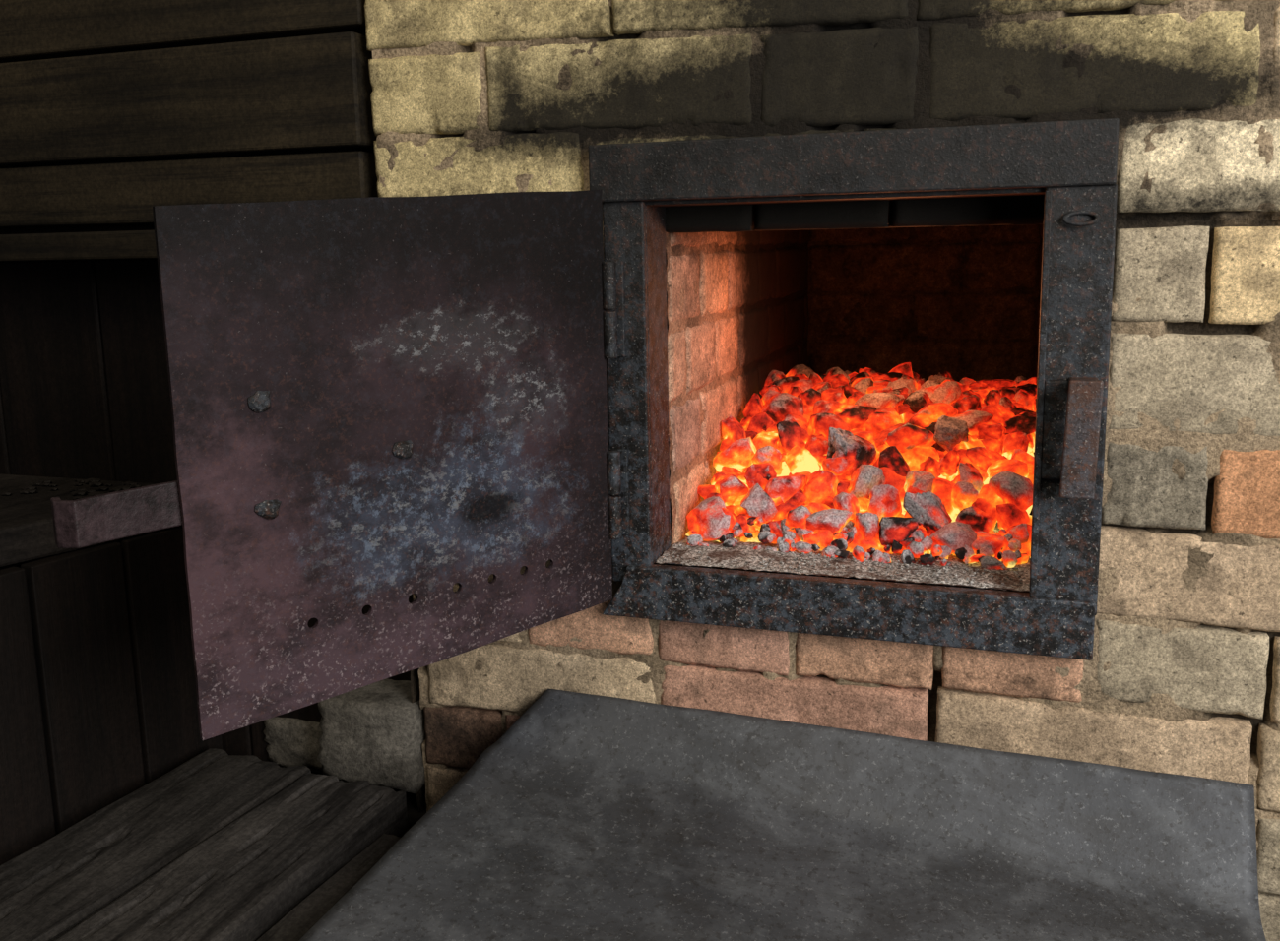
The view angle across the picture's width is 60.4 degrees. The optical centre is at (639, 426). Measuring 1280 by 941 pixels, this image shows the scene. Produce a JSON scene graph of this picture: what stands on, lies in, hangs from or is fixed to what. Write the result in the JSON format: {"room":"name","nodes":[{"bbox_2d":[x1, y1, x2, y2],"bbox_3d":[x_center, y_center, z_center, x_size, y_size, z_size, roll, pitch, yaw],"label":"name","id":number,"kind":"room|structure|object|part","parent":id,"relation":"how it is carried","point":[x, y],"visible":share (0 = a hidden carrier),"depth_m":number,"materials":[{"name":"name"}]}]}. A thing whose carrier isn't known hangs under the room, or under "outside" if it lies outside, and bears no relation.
{"room":"sauna","nodes":[
{"label":"sauna","id":0,"kind":"room"},
{"bbox_2d":[280,767,426,837],"bbox_3d":[-0.287,0.652,0.157,3.800,0.075,3.100,2,10,19],"label":"floor","id":1,"kind":"structure","parent":0,"point":[414,815],"depth_m":1.24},
{"bbox_2d":[0,473,223,865],"bbox_3d":[-1.084,0.275,1.194,1.004,0.357,0.640,2,10,19],"label":"wooden bench","id":2,"kind":"object","parent":1,"relation":"on","point":[98,693],"visible":0.8,"depth_m":1.19,"materials":[{"name":"brown wood"}]},
{"bbox_3d":[-1.071,0.118,1.214,1.004,0.040,0.543,2,10,19],"label":"seat","id":3,"kind":"part","parent":2,"relation":"part of","materials":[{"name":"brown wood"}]},
{"bbox_2d":[0,748,311,940],"bbox_3d":[-0.642,0.483,0.833,0.153,0.047,1.006,3,10,23],"label":"plank","id":4,"kind":"object","parent":1,"relation":"on","point":[52,887],"visible":0.78,"depth_m":1.10,"materials":[{"name":"brown wood"}]},
{"bbox_2d":[0,33,410,772],"bbox_3d":[-0.898,-0.127,1.435,1.375,1.120,0.035,2,10,19],"label":"backing","id":5,"kind":"object","parent":1,"relation":"on","point":[113,227],"visible":0.02,"depth_m":1.31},
{"bbox_2d":[0,259,117,564],"bbox_3d":[-0.724,0.101,1.393,0.166,0.616,0.015,2,10,19],"label":"board","id":6,"kind":"object","parent":5,"relation":"attached to","point":[53,382],"visible":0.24,"depth_m":1.35,"materials":[{"name":"brown wood"}]},
{"bbox_2d":[0,230,157,261],"bbox_3d":[-0.958,-0.217,1.365,1.300,0.030,0.095,2,10,19],"label":"board","id":7,"kind":"object","parent":5,"relation":"attached to","point":[125,244],"visible":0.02,"depth_m":1.20,"materials":[{"name":"brown wood"}]},
{"bbox_2d":[94,258,253,756],"bbox_3d":[-0.563,0.107,1.339,0.166,0.616,0.015,2,10,19],"label":"board","id":8,"kind":"object","parent":5,"relation":"attached to","point":[128,289],"visible":0.23,"depth_m":1.31,"materials":[{"name":"brown wood"}]},
{"bbox_2d":[0,0,366,63],"bbox_3d":[-0.922,-0.492,1.332,1.370,0.126,0.046,2,10,19],"label":"board","id":9,"kind":"object","parent":5,"relation":"attached to","point":[30,30],"visible":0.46,"depth_m":1.18,"materials":[{"name":"brown wood"}]},
{"bbox_2d":[0,31,377,168],"bbox_3d":[-0.924,-0.370,1.350,1.364,0.115,0.052,2,10,19],"label":"board","id":10,"kind":"object","parent":5,"relation":"attached to","point":[304,94],"visible":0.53,"depth_m":1.18,"materials":[{"name":"brown wood"}]},
{"bbox_2d":[0,150,378,227],"bbox_3d":[-0.922,-0.279,1.370,1.360,0.073,0.044,2,10,19],"label":"board","id":11,"kind":"object","parent":5,"relation":"attached to","point":[116,193],"visible":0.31,"depth_m":1.21,"materials":[{"name":"brown wood"}]},
{"bbox_2d":[251,607,364,772],"bbox_3d":[-0.402,0.113,1.285,0.166,0.616,0.015,2,10,19],"label":"board","id":12,"kind":"object","parent":5,"relation":"attached to","point":[310,713],"visible":0.12,"depth_m":1.33,"materials":[{"name":"brown wood"}]},
{"bbox_2d":[53,773,407,940],"bbox_3d":[-0.500,0.485,0.772,0.147,0.047,0.979,3,10,22],"label":"plank","id":13,"kind":"object","parent":1,"relation":"on","point":[240,881],"visible":0.95,"depth_m":1.04,"materials":[{"name":"brown wood"}]},
{"bbox_2d":[262,716,321,770],"bbox_3d":[-0.393,0.373,1.376,0.106,0.067,0.135,2,10,19],"label":"foundation stone","id":14,"kind":"object","parent":1,"relation":"on","point":[291,742],"visible":0.28,"depth_m":1.32,"materials":[{"name":"grey stone"}]},
{"bbox_2d":[256,833,400,940],"bbox_3d":[-0.392,0.504,0.705,0.140,0.032,0.927,2,10,19],"label":"plank","id":15,"kind":"object","parent":1,"relation":"on","point":[293,926],"visible":0.2,"depth_m":1.02,"materials":[{"name":"brown wood"}]},
{"bbox_2d":[316,678,425,793],"bbox_3d":[-0.283,0.346,1.287,0.134,0.111,0.151,2,10,19],"label":"foundation stone","id":16,"kind":"object","parent":1,"relation":"on","point":[374,733],"visible":0.56,"depth_m":1.22,"materials":[{"name":"grey stone"}]},
{"bbox_2d":[298,688,1266,940],"bbox_3d":[0.109,0.375,0.872,0.739,0.118,0.418,2,10,19],"label":"hearth slab","id":17,"kind":"object","parent":1,"relation":"on","point":[591,817],"visible":1,"depth_m":0.96,"materials":[{"name":"grey stone"}]},
{"bbox_2d":[372,0,1279,850],"bbox_3d":[0.333,-0.078,1.074,1.182,1.090,0.257,2,10,19],"label":"mortar","id":18,"kind":"object","parent":1,"relation":"on","point":[1152,435],"visible":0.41,"depth_m":0.94,"materials":[{"name":"grey concrete"}]},
{"bbox_2d":[364,0,1279,940],"bbox_3d":[0.293,-0.061,0.975,1.175,1.075,0.033,2,10,19],"label":"bricks","id":19,"kind":"object","parent":18,"relation":"attached to","point":[1168,62],"visible":0.52,"depth_m":0.96},
{"bbox_2d":[602,200,652,581],"bbox_3d":[-0.012,-0.029,1.062,0.042,0.371,0.019,2,10,19],"label":"bar","id":20,"kind":"object","parent":19,"relation":"attached to","point":[624,223],"depth_m":1.06,"materials":[{"name":"black metal"}]},
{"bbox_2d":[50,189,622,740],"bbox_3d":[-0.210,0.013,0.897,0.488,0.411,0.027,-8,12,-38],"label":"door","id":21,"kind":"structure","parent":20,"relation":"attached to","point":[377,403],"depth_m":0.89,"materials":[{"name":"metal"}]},
{"bbox_3d":[-0.356,0.059,0.791,0.119,0.035,0.027,-9,12,-40],"label":"strap handle","id":22,"kind":"part","parent":21,"relation":"part of","materials":[{"name":"metal"}]},
{"bbox_3d":[-0.025,-0.111,1.046,0.022,0.090,0.006,2,10,19],"label":"hinge leaf","id":23,"kind":"part","parent":20,"relation":"part of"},
{"bbox_3d":[-0.021,0.064,1.074,0.022,0.085,0.006,2,10,19],"label":"hinge leaf","id":24,"kind":"part","parent":20,"relation":"part of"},
{"bbox_2d":[645,205,670,564],"bbox_3d":[0.017,-0.039,1.085,0.005,0.353,0.062,2,10,19],"label":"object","id":25,"kind":"object","parent":20,"relation":"attached to","point":[656,247],"visible":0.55,"depth_m":1.08,"materials":[{"name":"black metal"}]},
{"bbox_2d":[602,562,1095,660],"bbox_3d":[0.180,0.168,1.029,0.453,0.052,0.022,2,10,19],"label":"bar","id":26,"kind":"object","parent":19,"relation":"attached to","point":[1008,621],"visible":1,"depth_m":1.01,"materials":[{"name":"black metal"}]},
{"bbox_2d":[655,194,1044,591],"bbox_3d":[0.326,-0.089,1.419,0.458,0.500,0.892,2,10,19],"label":"firebox","id":27,"kind":"object","parent":19,"relation":"in","point":[952,286],"visible":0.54,"depth_m":1.51,"materials":[{"name":"firebrick"},{"name":"glowing coal"},{"name":"ash"}]},
{"bbox_2d":[654,561,1028,592],"bbox_3d":[0.190,0.139,1.059,0.355,0.006,0.066,2,10,19],"label":"plate","id":28,"kind":"object","parent":27,"relation":"on","point":[673,564],"visible":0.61,"depth_m":1.02,"materials":[{"name":"black metal"}]},
{"bbox_2d":[685,362,1036,570],"bbox_3d":[0.297,0.032,1.346,0.376,0.182,0.602,2,10,19],"label":"burning charcoal","id":29,"kind":"object","parent":27,"relation":"in","point":[865,464],"visible":0.98,"depth_m":1.19},
{"bbox_2d":[588,118,1119,202],"bbox_3d":[0.171,-0.230,0.965,0.456,0.052,0.019,2,10,19],"label":"top bar","id":30,"kind":"object","parent":19,"relation":"attached to","point":[1067,153],"visible":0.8,"depth_m":0.95,"materials":[{"name":"grey metal"}]},
{"bbox_2d":[1028,184,1117,615],"bbox_3d":[0.366,-0.018,0.933,0.056,0.366,0.021,2,10,19],"label":"bar","id":31,"kind":"object","parent":19,"relation":"attached to","point":[1081,258],"depth_m":0.92,"materials":[{"name":"black metal"}]},
{"bbox_2d":[1029,202,1044,563],"bbox_3d":[0.354,-0.027,0.972,0.005,0.353,0.062,2,10,19],"label":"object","id":32,"kind":"object","parent":31,"relation":"attached to","point":[1044,203],"visible":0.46,"depth_m":1.00,"materials":[{"name":"black metal"}]},
{"bbox_3d":[0.342,-0.023,0.940,0.006,0.349,0.019,2,10,19],"label":"right bar lip","id":33,"kind":"part","parent":31,"relation":"part of","materials":[{"name":"grey metal"}]},
{"bbox_2d":[1040,380,1068,479],"bbox_3d":[0.352,0.003,0.935,0.019,0.085,0.006,2,10,19],"label":"catch back plate","id":34,"kind":"object","parent":31,"relation":"attached to","point":[1056,391],"visible":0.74,"depth_m":0.93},
{"bbox_2d":[1059,377,1103,499],"bbox_3d":[0.366,0.009,0.916,0.030,0.098,0.038,2,10,19],"label":"latch plate","id":35,"kind":"object","parent":31,"relation":"attached to","point":[1085,394],"depth_m":0.90,"materials":[{"name":"metal"}]},
{"bbox_3d":[0.368,-0.033,0.911,0.023,0.013,0.032,2,10,19],"label":"catch arm","id":36,"kind":"part","parent":35,"relation":"part of","materials":[{"name":"metal"}]},
{"bbox_2d":[1062,210,1100,226],"bbox_3d":[0.361,-0.170,0.900,0.030,0.013,0.010,2,10,19],"label":"ring","id":37,"kind":"object","parent":31,"relation":"attached to","point":[1065,217],"visible":1,"depth_m":0.90,"materials":[{"name":"black metal"}]},
{"bbox_2d":[644,188,1045,206],"bbox_3d":[0.182,-0.208,1.000,0.355,0.005,0.062,2,10,19],"label":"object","id":38,"kind":"object","parent":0,"point":[1021,191],"depth_m":0.98,"materials":[{"name":"black metal"}]}
]}

